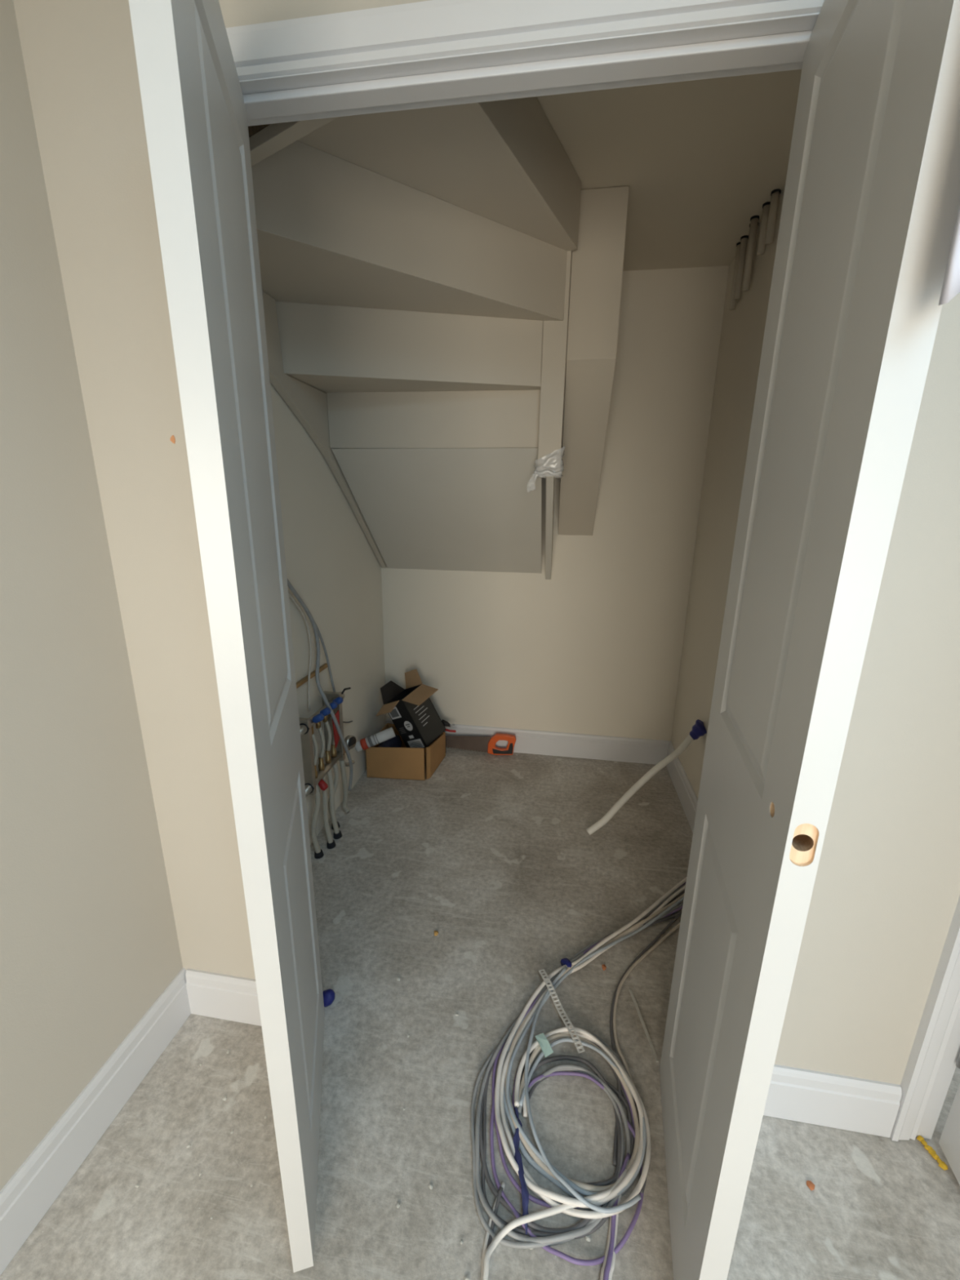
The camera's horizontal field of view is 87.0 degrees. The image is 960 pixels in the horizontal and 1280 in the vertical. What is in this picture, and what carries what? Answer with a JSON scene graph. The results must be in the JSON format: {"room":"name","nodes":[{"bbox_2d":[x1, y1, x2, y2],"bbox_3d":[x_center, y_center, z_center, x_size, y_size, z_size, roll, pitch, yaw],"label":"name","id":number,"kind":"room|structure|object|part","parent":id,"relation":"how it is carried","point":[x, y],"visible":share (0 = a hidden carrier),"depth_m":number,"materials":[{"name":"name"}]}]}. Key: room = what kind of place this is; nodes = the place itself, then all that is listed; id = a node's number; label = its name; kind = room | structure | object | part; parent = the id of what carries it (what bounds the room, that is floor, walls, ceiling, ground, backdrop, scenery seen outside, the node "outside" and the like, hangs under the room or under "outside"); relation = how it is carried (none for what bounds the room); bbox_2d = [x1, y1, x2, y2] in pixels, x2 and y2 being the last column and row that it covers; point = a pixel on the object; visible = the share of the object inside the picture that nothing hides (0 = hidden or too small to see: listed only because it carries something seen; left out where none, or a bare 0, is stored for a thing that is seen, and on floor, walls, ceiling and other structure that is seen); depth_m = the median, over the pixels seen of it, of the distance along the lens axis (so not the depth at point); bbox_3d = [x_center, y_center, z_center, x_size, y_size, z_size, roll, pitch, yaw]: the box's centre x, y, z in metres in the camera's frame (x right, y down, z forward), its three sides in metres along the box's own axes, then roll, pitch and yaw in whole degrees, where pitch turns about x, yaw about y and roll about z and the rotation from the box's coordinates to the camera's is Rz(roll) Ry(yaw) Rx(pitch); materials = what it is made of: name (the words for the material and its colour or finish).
{"room":"building under construction","nodes":[
{"label":"building under construction","id":0,"kind":"room"},
{"bbox_2d":[0,0,386,1191],"bbox_3d":[-1.050,0.158,0.108,0.120,2.450,6.200,3,15,8],"label":"wall","id":1,"kind":"structure","parent":0,"point":[89,943],"depth_m":1.05,"materials":[{"name":"beige paint"}]},
{"bbox_2d":[0,967,191,1275],"bbox_3d":[-1.123,1.479,-0.368,0.016,0.146,3.794,3,15,8],"label":"baseboard","id":2,"kind":"structure","parent":1,"relation":"attached to","point":[34,1187],"depth_m":1.12,"materials":[{"name":"white wood"}]},
{"bbox_2d":[288,591,311,711],"bbox_3d":[-0.709,-0.023,1.846,0.012,0.704,0.343,4,15,10],"label":"cable","id":3,"kind":"object","parent":1,"relation":"hanging from","point":[289,593],"visible":0.72,"depth_m":2.03,"materials":[{"name":"grey plastic"}]},
{"bbox_2d":[287,578,352,791],"bbox_3d":[-0.671,0.180,1.974,0.092,1.187,0.479,8,17,25],"label":"cable","id":4,"kind":"object","parent":1,"relation":"attached to","point":[291,587],"visible":0.84,"depth_m":2.05,"materials":[{"name":"grey plastic"}]},
{"bbox_2d":[315,622,335,692],"bbox_3d":[-0.685,0.053,1.967,0.022,0.975,0.504,4,15,11],"label":"cable","id":5,"kind":"object","parent":1,"relation":"hanging from","point":[318,631],"visible":0.32,"depth_m":2.15,"materials":[{"name":"grey plastic"}]},
{"bbox_2d":[296,663,356,858],"bbox_3d":[-0.650,0.505,2.127,0.117,0.739,0.441,3,15,8],"label":"pipes","id":6,"kind":"object","parent":1,"relation":"attached to","point":[335,752],"visible":0.94,"depth_m":2.12,"materials":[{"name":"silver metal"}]},
{"bbox_3d":[-0.700,0.160,2.018,0.015,0.016,0.395,3,15,8],"label":"clip rail","id":7,"kind":"part","parent":6,"relation":"part of","materials":[{"name":"brown wood"}]},
{"bbox_3d":[-0.595,0.224,2.247,0.013,0.025,0.054,10,18,31],"label":"valve lever","id":8,"kind":"part","parent":6,"relation":"part of","materials":[{"name":"black metal"}]},
{"bbox_2d":[251,96,629,579],"bbox_3d":[-0.113,-0.817,1.793,1.164,1.417,1.651,3,15,8],"label":"staircase","id":9,"kind":"structure","parent":1,"relation":"attached to","point":[415,269],"depth_m":1.73,"materials":[{"name":"paint"}]},
{"bbox_2d":[248,116,337,166],"bbox_3d":[-0.412,-1.039,1.040,0.397,0.024,0.032,10,18,32],"label":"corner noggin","id":10,"kind":"object","parent":9,"relation":"attached to","point":[274,137],"visible":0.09,"depth_m":1.03,"materials":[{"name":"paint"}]},
{"bbox_2d":[248,124,270,137],"bbox_3d":[-0.450,-1.095,1.048,0.309,0.075,0.027,10,18,32],"label":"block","id":11,"kind":"object","parent":10,"relation":"on","point":[252,130],"visible":0.07,"depth_m":1.05,"materials":[{"name":"brown wood"}]},
{"bbox_2d":[527,445,564,492],"bbox_3d":[0.256,-0.658,1.955,0.136,0.173,0.132,3,15,8],"label":"plastic film","id":12,"kind":"object","parent":9,"relation":"attached to","point":[544,466],"visible":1,"depth_m":1.91,"materials":[{"name":"white"}]},
{"bbox_3d":[0.274,-1.090,1.847,0.087,0.908,0.082,3,15,8],"label":"newel post","id":13,"kind":"part","parent":9,"relation":"part of","materials":[{"name":"paint"}]},
{"bbox_3d":[0.453,-1.032,2.165,0.178,1.181,0.656,3,15,8],"label":"panel","id":14,"kind":"part","parent":9,"relation":"part of","materials":[{"name":"paint"}]},
{"bbox_2d":[0,746,959,1279],"bbox_3d":[0.459,1.481,0.218,3.400,0.120,6.200,3,15,8],"label":"floor","id":15,"kind":"structure","parent":0,"point":[496,855],"depth_m":1.23,"materials":[{"name":"concrete"}]},
{"bbox_2d":[322,988,334,1007],"bbox_3d":[-0.447,1.043,1.480,0.046,0.040,0.042,3,15,8],"label":"plug","id":16,"kind":"object","parent":15,"relation":"on","point":[328,994],"visible":0.82,"depth_m":1.47,"materials":[{"name":"blue plastic"}]},
{"bbox_2d":[365,723,445,780],"bbox_3d":[-0.398,0.608,2.812,0.360,0.187,0.347,3,15,8],"label":"cardboard box","id":17,"kind":"object","parent":15,"relation":"on","point":[403,762],"visible":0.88,"depth_m":2.67,"materials":[{"name":"brown cardboard"}]},
{"bbox_2d":[355,727,395,751],"bbox_3d":[-0.545,0.517,2.628,0.211,0.118,0.058,-3,16,-14],"label":"tube","id":18,"kind":"object","parent":17,"relation":"in","point":[364,744],"visible":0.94,"depth_m":2.61,"materials":[{"name":"white plastic"}]},
{"bbox_2d":[367,733,379,746],"bbox_3d":[-0.553,0.521,2.627,0.067,0.067,0.068,3,15,8],"label":"print","id":19,"kind":"object","parent":18,"relation":"attached to","point":[373,740],"depth_m":2.60,"materials":[{"name":"grey"}]},
{"bbox_2d":[377,734,401,747],"bbox_3d":[-0.500,0.606,2.782,0.125,0.198,0.241,3,15,8],"label":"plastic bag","id":20,"kind":"object","parent":17,"relation":"on","point":[395,742],"visible":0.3,"depth_m":2.74,"materials":[{"name":"black plastic"}]},
{"bbox_2d":[376,669,445,747],"bbox_3d":[-0.392,0.397,2.788,0.311,0.432,0.293,9,17,28],"label":"carton","id":21,"kind":"object","parent":17,"relation":"in","point":[411,710],"visible":0.97,"depth_m":2.75,"materials":[{"name":"cardboard"}]},
{"bbox_2d":[441,719,456,732],"bbox_3d":[-0.186,0.564,2.941,0.096,0.210,0.033,3,15,8],"label":"pliers","id":22,"kind":"object","parent":17,"relation":"in","point":[446,723],"visible":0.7,"depth_m":2.91,"materials":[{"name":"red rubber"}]},
{"bbox_3d":[-0.172,0.522,2.921,0.067,0.021,0.014,4,16,13],"label":"red handle","id":23,"kind":"part","parent":22,"relation":"part of","materials":[{"name":"plastic"}]},
{"bbox_2d":[463,1275,469,1279],"bbox_3d":[-0.025,1.209,0.957,0.010,0.006,0.009,-13,20,-41],"label":"chip","id":24,"kind":"object","parent":15,"relation":"on","point":[466,1277],"visible":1,"depth_m":0.96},
{"bbox_2d":[445,733,515,755],"bbox_3d":[-0.065,0.597,2.966,0.552,0.130,0.029,3,15,8],"label":"saw","id":25,"kind":"object","parent":15,"relation":"on","point":[482,744],"visible":0.93,"depth_m":2.95,"materials":[{"name":"metal"}]},
{"bbox_3d":[-0.137,0.602,2.980,0.405,0.104,0.001,3,15,8],"label":"blade","id":26,"kind":"part","parent":25,"relation":"part of","materials":[{"name":"metal"}]},
{"bbox_3d":[0.127,0.607,2.938,0.164,0.130,0.027,3,15,8],"label":"handle","id":27,"kind":"part","parent":25,"relation":"part of","materials":[{"name":"orange plastic"}]},
{"bbox_2d":[470,877,686,1279],"bbox_3d":[0.323,1.073,1.385,0.499,0.056,1.719,8,17,25],"label":"cable coil","id":28,"kind":"object","parent":15,"relation":"on","point":[603,1199],"visible":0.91,"depth_m":1.17,"materials":[{"name":"grey plastic"}]},
{"bbox_2d":[538,968,585,1053],"bbox_3d":[0.228,1.048,1.442,0.019,0.011,0.256,-4,16,-17],"label":"band","id":29,"kind":"object","parent":28,"relation":"on","point":[575,1033],"visible":1,"depth_m":1.43,"materials":[{"name":"white plastic"}]},
{"bbox_2d":[585,1235,591,1241],"bbox_3d":[0.216,1.197,1.012,0.011,0.007,0.009,3,15,8],"label":"chip","id":30,"kind":"object","parent":15,"relation":"on","point":[588,1238],"visible":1,"depth_m":1.01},
{"bbox_2d":[601,964,606,970],"bbox_3d":[0.394,1.038,1.603,0.014,0.009,0.021,3,15,8],"label":"chip","id":31,"kind":"object","parent":15,"relation":"on","point":[603,966],"visible":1,"depth_m":1.60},
{"bbox_2d":[628,989,659,1062],"bbox_3d":[0.462,1.087,1.434,0.008,0.003,0.207,0,15,-4],"label":"strip","id":32,"kind":"object","parent":15,"relation":"on","point":[651,1044],"depth_m":1.42,"materials":[{"name":"paint"}]},
{"bbox_2d":[586,719,706,835],"bbox_3d":[0.742,0.606,2.260,0.552,0.503,0.092,-2,15,-10],"label":"conduit","id":33,"kind":"object","parent":15,"relation":"on","point":[699,729],"visible":0.97,"depth_m":2.26,"materials":[{"name":"white plastic"}]},
{"bbox_2d":[806,1180,814,1190],"bbox_3d":[0.716,1.182,1.096,0.015,0.006,0.016,14,20,40],"label":"chip","id":34,"kind":"object","parent":15,"relation":"on","point":[811,1185],"visible":1,"depth_m":1.09,"materials":[{"name":"orange"}]},
{"bbox_2d":[916,1135,948,1170],"bbox_3d":[1.030,1.167,1.152,0.016,0.011,0.062,-2,15,-9],"label":"strip","id":35,"kind":"object","parent":15,"relation":"on","point":[929,1148],"visible":1,"depth_m":1.15,"materials":[{"name":"yellow plastic"}]},
{"bbox_2d":[13,0,959,1084],"bbox_3d":[0.683,-0.048,0.960,3.035,2.450,0.082,3,15,8],"label":"wall","id":36,"kind":"structure","parent":0,"point":[886,893],"depth_m":1.01,"materials":[{"name":"beige paint"}]},
{"bbox_2d":[185,968,261,1026],"bbox_3d":[-0.688,1.003,1.414,0.274,0.146,0.016,3,15,8],"label":"baseboard","id":37,"kind":"structure","parent":36,"relation":"attached to","point":[210,994],"depth_m":1.41,"materials":[{"name":"white wood"}]},
{"bbox_2d":[128,0,324,1272],"bbox_3d":[-0.381,0.126,0.921,0.036,2.066,0.506,-3,16,-14],"label":"door","id":38,"kind":"structure","parent":36,"relation":"in","point":[195,116],"depth_m":0.70,"materials":[{"name":"white wood"}]},
{"bbox_3d":[-0.379,-0.328,0.816,0.036,0.947,0.312,-3,16,-14],"label":"panel","id":39,"kind":"part","parent":38,"relation":"part of","materials":[{"name":"white wood"}]},
{"bbox_3d":[-0.393,0.648,1.080,0.036,0.645,0.312,-3,16,-14],"label":"panel","id":40,"kind":"part","parent":38,"relation":"part of","materials":[{"name":"white wood"}]},
{"bbox_2d":[225,0,824,126],"bbox_3d":[0.023,0.059,1.087,1.125,2.157,0.107,3,15,8],"label":"trim","id":41,"kind":"structure","parent":36,"relation":"attached to","point":[432,53],"depth_m":0.79,"materials":[{"name":"white wood"}]},
{"bbox_2d":[659,0,959,1279],"bbox_3d":[0.429,0.170,0.798,0.036,2.066,0.490,5,16,14],"label":"door","id":42,"kind":"structure","parent":36,"relation":"in","point":[871,202],"depth_m":0.61,"materials":[{"name":"white wood"}]},
{"bbox_3d":[0.423,0.695,0.947,0.036,0.645,0.300,5,16,14],"label":"panel","id":43,"kind":"part","parent":42,"relation":"part of","materials":[{"name":"white wood"}]},
{"bbox_3d":[0.437,-0.284,0.682,0.036,0.955,0.300,5,16,14],"label":"panel","id":44,"kind":"part","parent":42,"relation":"part of","materials":[{"name":"white wood"}]},
{"bbox_2d":[938,204,959,305],"bbox_3d":[0.419,-0.534,0.373,0.043,0.538,0.152,12,18,35],"label":"sheet","id":45,"kind":"object","parent":42,"relation":"hanging from","point":[951,284],"visible":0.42,"depth_m":0.39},
{"bbox_2d":[763,1064,902,1137],"bbox_3d":[0.760,1.081,1.200,0.406,0.146,0.016,3,15,8],"label":"baseboard","id":46,"kind":"structure","parent":36,"relation":"attached to","point":[861,1105],"depth_m":1.18,"materials":[{"name":"white wood"}]},
{"bbox_2d":[889,895,959,1141],"bbox_3d":[1.436,0.152,0.881,0.923,2.122,0.103,3,15,8],"label":"trim","id":47,"kind":"structure","parent":36,"relation":"attached to","point":[931,1066],"depth_m":1.11,"materials":[{"name":"white wood"}]},
{"bbox_2d":[938,1053,959,1185],"bbox_3d":[0.979,0.267,0.552,0.045,2.018,0.754,5,16,15],"label":"door","id":48,"kind":"structure","parent":36,"relation":"in","point":[949,1140],"depth_m":1.11,"materials":[{"name":"wood"}]},
{"bbox_2d":[381,266,728,741],"bbox_3d":[0.954,-0.497,2.636,3.035,2.450,0.120,3,15,8],"label":"wall","id":49,"kind":"structure","parent":0,"point":[594,647],"depth_m":2.70,"materials":[{"name":"beige paint"}]},
{"bbox_2d":[386,718,671,764],"bbox_3d":[0.250,0.595,2.972,1.661,0.146,0.016,3,15,8],"label":"baseboard","id":50,"kind":"structure","parent":49,"relation":"attached to","point":[646,751],"depth_m":2.92,"materials":[{"name":"white wood"}]},
{"bbox_2d":[536,69,801,271],"bbox_3d":[0.493,-1.000,-0.453,3.400,0.120,6.200,3,15,8],"label":"ceiling","id":51,"kind":"structure","parent":0,"point":[697,159],"depth_m":1.53,"materials":[{"name":"paint"}]},
{"bbox_2d":[742,215,759,291],"bbox_3d":[1.010,-1.442,1.892,0.030,0.234,0.029,3,15,8],"label":"pipe stub","id":52,"kind":"object","parent":51,"relation":"attached to","point":[754,220],"visible":1,"depth_m":1.88,"materials":[{"name":"paint"}]},
{"bbox_2d":[671,186,785,798],"bbox_3d":[1.008,-0.260,1.761,0.100,2.450,1.655,3,15,8],"label":"wall","id":53,"kind":"structure","parent":0,"point":[743,327],"depth_m":2.19,"materials":[{"name":"beige paint"}]},
{"bbox_2d":[666,742,697,832],"bbox_3d":[0.935,0.850,2.062,0.016,0.146,1.640,3,15,8],"label":"baseboard","id":54,"kind":"structure","parent":53,"relation":"attached to","point":[686,795],"depth_m":2.48,"materials":[{"name":"white wood"}]},
{"bbox_2d":[728,241,740,310],"bbox_3d":[1.052,-1.491,2.076,0.030,0.234,0.029,3,15,8],"label":"pipe stub","id":55,"kind":"object","parent":53,"relation":"attached to","point":[732,303],"visible":0.59,"depth_m":2.07,"materials":[{"name":"paint"}]},
{"bbox_2d":[733,235,748,300],"bbox_3d":[1.045,-1.488,2.026,0.030,0.214,0.029,3,15,8],"label":"pipe stub","id":56,"kind":"object","parent":53,"relation":"attached to","point":[744,239],"visible":0.95,"depth_m":2.02,"materials":[{"name":"paint"}]},
{"bbox_2d":[756,201,770,255],"bbox_3d":[1.010,-1.461,1.798,0.030,0.149,0.029,3,15,8],"label":"pipe stub","id":57,"kind":"object","parent":53,"relation":"attached to","point":[761,247],"visible":0.77,"depth_m":1.79,"materials":[{"name":"paint"}]},
{"bbox_2d":[764,188,781,244],"bbox_3d":[0.998,-1.442,1.726,0.030,0.149,0.029,3,15,8],"label":"pipe stub","id":58,"kind":"object","parent":53,"relation":"attached to","point":[775,194],"visible":1,"depth_m":1.72,"materials":[{"name":"paint"}]}
]}

